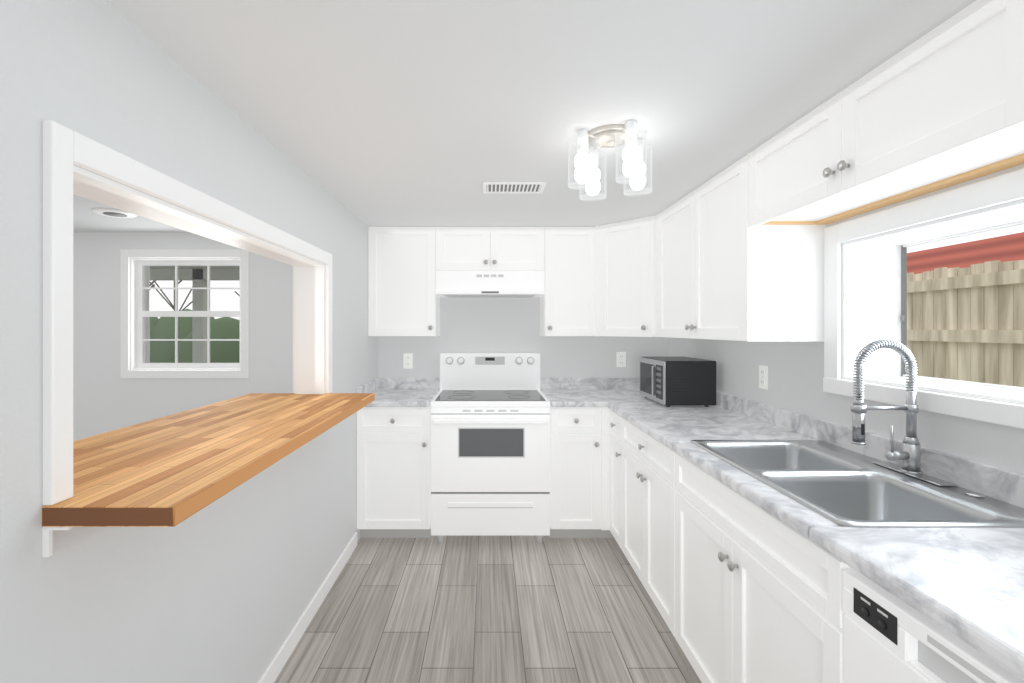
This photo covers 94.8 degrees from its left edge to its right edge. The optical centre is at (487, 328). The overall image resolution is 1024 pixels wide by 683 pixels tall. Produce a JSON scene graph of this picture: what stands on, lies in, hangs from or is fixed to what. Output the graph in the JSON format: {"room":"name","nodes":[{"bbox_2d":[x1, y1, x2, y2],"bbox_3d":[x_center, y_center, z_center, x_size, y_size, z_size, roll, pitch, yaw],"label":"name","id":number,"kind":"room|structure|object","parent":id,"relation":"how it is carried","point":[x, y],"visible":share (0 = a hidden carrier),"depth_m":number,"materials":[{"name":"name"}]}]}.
{"room":"kitchen","nodes":[
{"label":"kitchen","id":0,"kind":"room"},
{"bbox_2d":[73,232,292,440],"bbox_3d":[-2.793,0.326,3.600,3.614,2.090,0.200,0,0,0],"label":"wall","id":1,"kind":"structure","parent":0,"point":[106,398],"depth_m":3.50,"materials":[{"name":"paint"}]},
{"bbox_2d":[120,250,248,377],"bbox_3d":[-2.250,-0.112,3.546,0.950,0.955,0.128,0,0,0],"label":"window","id":2,"kind":"structure","parent":1,"relation":"in","point":[143,313],"depth_m":3.52,"materials":[{"name":"white wood"}]},
{"bbox_2d":[0,0,377,682],"bbox_3d":[-0.913,0.326,1.100,0.146,2.090,5.000,0,0,0],"label":"wall","id":3,"kind":"structure","parent":0,"point":[224,588],"depth_m":1.16,"materials":[{"name":"grey paint"}]},
{"bbox_2d":[42,120,331,557],"bbox_3d":[-0.898,0.018,1.683,0.216,0.825,1.598,0,0,0],"label":"frame","id":4,"kind":"structure","parent":3,"relation":"attached to","point":[65,149],"depth_m":1.05,"materials":[{"name":"white wood"}]},
{"bbox_2d":[42,393,374,526],"bbox_3d":[-0.912,0.353,1.663,0.646,0.038,1.563,0,0,0],"label":"bar","id":5,"kind":"object","parent":3,"relation":"on","point":[172,470],"visible":0.94,"depth_m":1.25,"materials":[{"name":"brown wood"}]},
{"bbox_2d":[258,532,356,682],"bbox_3d":[-0.834,1.329,0.790,0.012,0.085,4.380,0,0,0],"label":"baseboard","id":6,"kind":"structure","parent":3,"relation":"attached to","point":[279,661],"depth_m":2.13,"materials":[{"name":"white wood"}]},
{"bbox_2d":[274,536,701,682],"bbox_3d":[-1.510,1.401,1.100,6.580,0.060,5.400,0,0,0],"label":"floor","id":7,"kind":"structure","parent":0,"point":[489,609],"depth_m":2.22,"materials":[{"name":"grey wood"}]},
{"bbox_2d":[357,406,431,537],"bbox_3d":[-0.604,0.934,3.279,0.468,0.874,0.633,0,0,0],"label":"base cabinet","id":8,"kind":"object","parent":7,"relation":"on","point":[393,472],"visible":0.94,"depth_m":3.00,"materials":[{"name":"white wood"}]},
{"bbox_2d":[356,378,439,406],"bbox_3d":[-0.604,0.434,3.281,0.469,0.122,0.633,0,0,0],"label":"countertop","id":9,"kind":"structure","parent":8,"relation":"on","point":[405,392],"depth_m":3.37,"materials":[{"name":"stone"}]},
{"bbox_2d":[430,353,549,542],"bbox_3d":[0.015,0.776,3.235,0.754,1.190,0.690,0,0,0],"label":"range","id":10,"kind":"object","parent":7,"relation":"on","point":[490,444],"visible":1,"depth_m":2.94,"materials":[{"name":"white metal"}]},
{"bbox_2d":[549,405,613,537],"bbox_3d":[0.625,0.934,3.279,0.450,0.874,0.633,0,0,0],"label":"base cabinet","id":11,"kind":"object","parent":7,"relation":"on","point":[579,472],"visible":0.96,"depth_m":2.99,"materials":[{"name":"white wood"}]},
{"bbox_2d":[540,378,603,406],"bbox_3d":[0.563,0.434,3.275,0.330,0.122,0.646,0,0,0],"label":"countertop","id":12,"kind":"structure","parent":11,"relation":"on","point":[561,392],"depth_m":3.44,"materials":[{"name":"stone"}]},
{"bbox_2d":[609,409,623,549],"bbox_3d":[1.058,0.934,2.845,0.633,0.874,0.283,0,0,0],"label":"base cabinet","id":13,"kind":"object","parent":7,"relation":"on","point":[615,475],"visible":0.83,"depth_m":2.86,"materials":[{"name":"white wood"}]},
{"bbox_2d":[622,418,677,636],"bbox_3d":[1.058,0.934,2.321,0.633,0.874,0.763,0,0,0],"label":"base cabinet","id":14,"kind":"object","parent":7,"relation":"on","point":[649,489],"visible":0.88,"depth_m":2.25,"materials":[{"name":"white wood"}]},
{"bbox_2d":[675,453,853,682],"bbox_3d":[1.058,0.934,1.480,0.633,0.874,0.913,0,0,0],"label":"base cabinet","id":15,"kind":"object","parent":7,"relation":"on","point":[758,594],"visible":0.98,"depth_m":1.41,"materials":[{"name":"white wood"}]},
{"bbox_2d":[596,378,1023,680],"bbox_3d":[1.053,0.434,1.999,0.649,0.122,3.198,0,0,0],"label":"countertop","id":16,"kind":"structure","parent":15,"relation":"on","point":[965,584],"depth_m":1.07,"materials":[{"name":"stone"}]},
{"bbox_2d":[639,357,715,406],"bbox_3d":[1.166,0.322,2.955,0.328,0.271,0.449,0,0,0],"label":"microwave","id":17,"kind":"object","parent":16,"relation":"on","point":[677,381],"visible":1,"depth_m":2.73,"materials":[{"name":"black plastic"}]},
{"bbox_2d":[691,440,1023,526],"bbox_3d":[1.089,0.547,1.505,0.537,0.194,0.840,0,0,0],"label":"sink","id":18,"kind":"object","parent":16,"relation":"in","point":[842,487],"visible":0.42,"depth_m":1.48,"materials":[{"name":"silver metal"}]},
{"bbox_2d":[851,339,956,485],"bbox_3d":[1.247,0.242,1.472,0.212,0.422,0.240,0,0,0],"label":"faucet","id":19,"kind":"object","parent":16,"relation":"on","point":[909,455],"visible":1,"depth_m":1.46,"materials":[{"name":"silver metal"}]},
{"bbox_2d":[843,570,1023,682],"bbox_3d":[1.056,0.946,0.712,0.588,0.850,0.620,0,0,0],"label":"dishwasher","id":20,"kind":"object","parent":7,"relation":"on","point":[889,637],"visible":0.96,"depth_m":0.88,"materials":[{"name":"white metal"}]},
{"bbox_2d":[378,297,667,389],"bbox_3d":[0.397,0.326,3.650,2.766,2.090,0.100,0,0,0],"label":"wall","id":21,"kind":"structure","parent":0,"point":[489,325],"depth_m":3.60,"materials":[{"name":"grey paint"}]},
{"bbox_2d":[368,227,439,335],"bbox_3d":[-0.603,-0.333,3.424,0.471,0.768,0.348,0,0,0],"label":"upper cabinet","id":22,"kind":"object","parent":21,"relation":"attached to","point":[403,299],"visible":0.98,"depth_m":3.29,"materials":[{"name":"white wood"}]},
{"bbox_2d":[403,353,412,368],"bbox_3d":[-0.612,0.245,3.595,0.072,0.116,0.008,0,0,0],"label":"electrical outlet","id":23,"kind":"object","parent":21,"relation":"attached to","point":[407,360],"visible":1,"depth_m":3.59,"materials":[{"name":"white plastic"}]},
{"bbox_2d":[436,227,543,270],"bbox_3d":[0.015,-0.563,3.424,0.760,0.308,0.348,0,0,0],"label":"upper cabinet","id":24,"kind":"object","parent":21,"relation":"attached to","point":[489,248],"visible":0.94,"depth_m":3.28,"materials":[{"name":"white wood"}]},
{"bbox_2d":[435,271,544,297],"bbox_3d":[0.015,-0.323,3.425,0.760,0.169,0.345,0,0,0],"label":"range hood","id":25,"kind":"object","parent":24,"relation":"attached to","point":[489,284],"visible":0.98,"depth_m":3.27,"materials":[{"name":"white metal"}]},
{"bbox_2d":[540,227,595,335],"bbox_3d":[0.578,-0.333,3.424,0.362,0.768,0.348,0,0,0],"label":"upper cabinet","id":26,"kind":"object","parent":21,"relation":"attached to","point":[568,303],"visible":0.96,"depth_m":3.29,"materials":[{"name":"white wood"}]},
{"bbox_2d":[617,352,625,366],"bbox_3d":[1.020,0.234,3.595,0.072,0.116,0.008,0,0,0],"label":"electrical outlet","id":27,"kind":"object","parent":21,"relation":"attached to","point":[621,359],"visible":1,"depth_m":3.59,"materials":[{"name":"white plastic"}]},
{"bbox_2d":[596,216,654,336],"bbox_3d":[1.063,-0.333,3.283,0.628,0.768,0.628,0,0,0],"label":"upper cabinet","id":28,"kind":"object","parent":21,"relation":"attached to","point":[625,278],"visible":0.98,"depth_m":3.11,"materials":[{"name":"white wood"}]},
{"bbox_2d":[73,0,975,231],"bbox_3d":[-1.510,-0.759,1.100,6.580,0.080,5.400,0,0,0],"label":"ceiling","id":29,"kind":"structure","parent":0,"point":[403,113],"depth_m":1.38,"materials":[{"name":"paint"}]},
{"bbox_2d":[91,208,137,217],"bbox_3d":[-2.300,-0.712,2.900,0.230,0.013,0.230,0,0,0],"label":"recessed light","id":30,"kind":"object","parent":29,"relation":"in","point":[116,213],"visible":0.92,"depth_m":2.87,"materials":[{"name":"white"}]},
{"bbox_2d":[483,182,545,193],"bbox_3d":[0.130,-0.714,2.380,0.310,0.008,0.170,0,0,0],"label":"ceiling vent","id":31,"kind":"object","parent":29,"relation":"in","point":[513,187],"visible":1,"depth_m":2.38,"materials":[{"name":"white metal"}]},
{"bbox_2d":[568,120,651,200],"bbox_3d":[0.455,-0.618,1.742,0.274,0.200,0.274,0,0,25],"label":"ceiling light fixture","id":32,"kind":"object","parent":29,"relation":"attached to","point":[634,168],"visible":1,"depth_m":1.69,"materials":[{"name":"clear glass"}]},
{"bbox_2d":[668,164,1023,473],"bbox_3d":[1.504,0.326,1.100,0.247,2.090,5.000,0,0,0],"label":"wall","id":33,"kind":"structure","parent":0,"point":[795,375],"depth_m":1.95,"materials":[{"name":"grey paint"}]},
{"bbox_2d":[655,153,825,341],"bbox_3d":[1.204,-0.333,2.447,0.348,0.768,1.062,0,0,0],"label":"upper cabinet","id":34,"kind":"object","parent":33,"relation":"attached to","point":[723,271],"visible":0.94,"depth_m":2.05,"materials":[{"name":"white wood"}]},
{"bbox_2d":[759,365,767,389],"bbox_3d":[1.375,0.241,2.350,0.008,0.116,0.072,0,0,0],"label":"outlet","id":35,"kind":"object","parent":33,"relation":"attached to","point":[763,377],"visible":1,"depth_m":2.34,"materials":[{"name":"white plastic"}]},
{"bbox_2d":[748,0,1011,227],"bbox_3d":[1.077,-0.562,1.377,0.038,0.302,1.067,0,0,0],"label":"upper cabinet","id":36,"kind":"object","parent":33,"relation":"attached to","point":[940,106],"depth_m":1.26,"materials":[{"name":"white wood"}]},
{"bbox_2d":[823,168,1023,428],"bbox_3d":[1.486,-0.077,1.226,0.257,0.665,1.362,0,0,0],"label":"kitchen window","id":37,"kind":"structure","parent":33,"relation":"in","point":[903,317],"depth_m":1.72,"materials":[{"name":"white wood"}]},
{"bbox_2d":[988,0,1023,139],"bbox_3d":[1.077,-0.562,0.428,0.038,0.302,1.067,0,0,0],"label":"upper cabinet","id":38,"kind":"object","parent":33,"relation":"attached to","point":[1005,17],"depth_m":0.97,"materials":[{"name":"white wood"}]},
{"label":"outside","id":39,"kind":"structure","parent":0,"visible":0},
{"bbox_3d":[2.390,1.466,19.600,25.980,0.050,48.000,0,0,0],"label":"ground","id":40,"kind":"structure","parent":39,"visible":0},
{"bbox_2d":[149,309,239,362],"bbox_3d":[-5.750,0.871,9.594,18.402,2.800,2.130,0,0,0],"label":"hedge","id":41,"kind":"object","parent":40,"relation":"on","point":[184,333],"depth_m":9.10,"materials":[{"name":"green plant"}]},
{"bbox_2d":[149,266,239,362],"bbox_3d":[-3.000,0.286,5.070,7.000,2.310,2.700,0,0,0],"label":"porch","id":42,"kind":"object","parent":40,"relation":"on","point":[216,274],"depth_m":6.17,"materials":[{"name":"white"}]},
{"bbox_2d":[149,281,239,310],"bbox_3d":[-6.188,-0.696,13.880,23.176,5.407,7.008,0,0,0],"label":"trees","id":43,"kind":"object","parent":40,"relation":"on","point":[169,303],"depth_m":17.06,"materials":[{"name":"brown plant"}]},
{"bbox_2d":[907,260,1023,386],"bbox_3d":[3.533,0.470,3.034,0.095,1.902,8.068,0,0,0],"label":"fence","id":44,"kind":"object","parent":40,"relation":"on","point":[965,324],"visible":0.12,"depth_m":3.45,"materials":[{"name":"brown wood"}]},
{"bbox_2d":[907,232,1023,273],"bbox_3d":[9.000,-0.104,5.000,3.200,3.050,22.000,0,0,0],"label":"house","id":45,"kind":"structure","parent":40,"relation":"on","point":[1010,247],"depth_m":8.45,"materials":[{"name":"red metal"}]}
]}

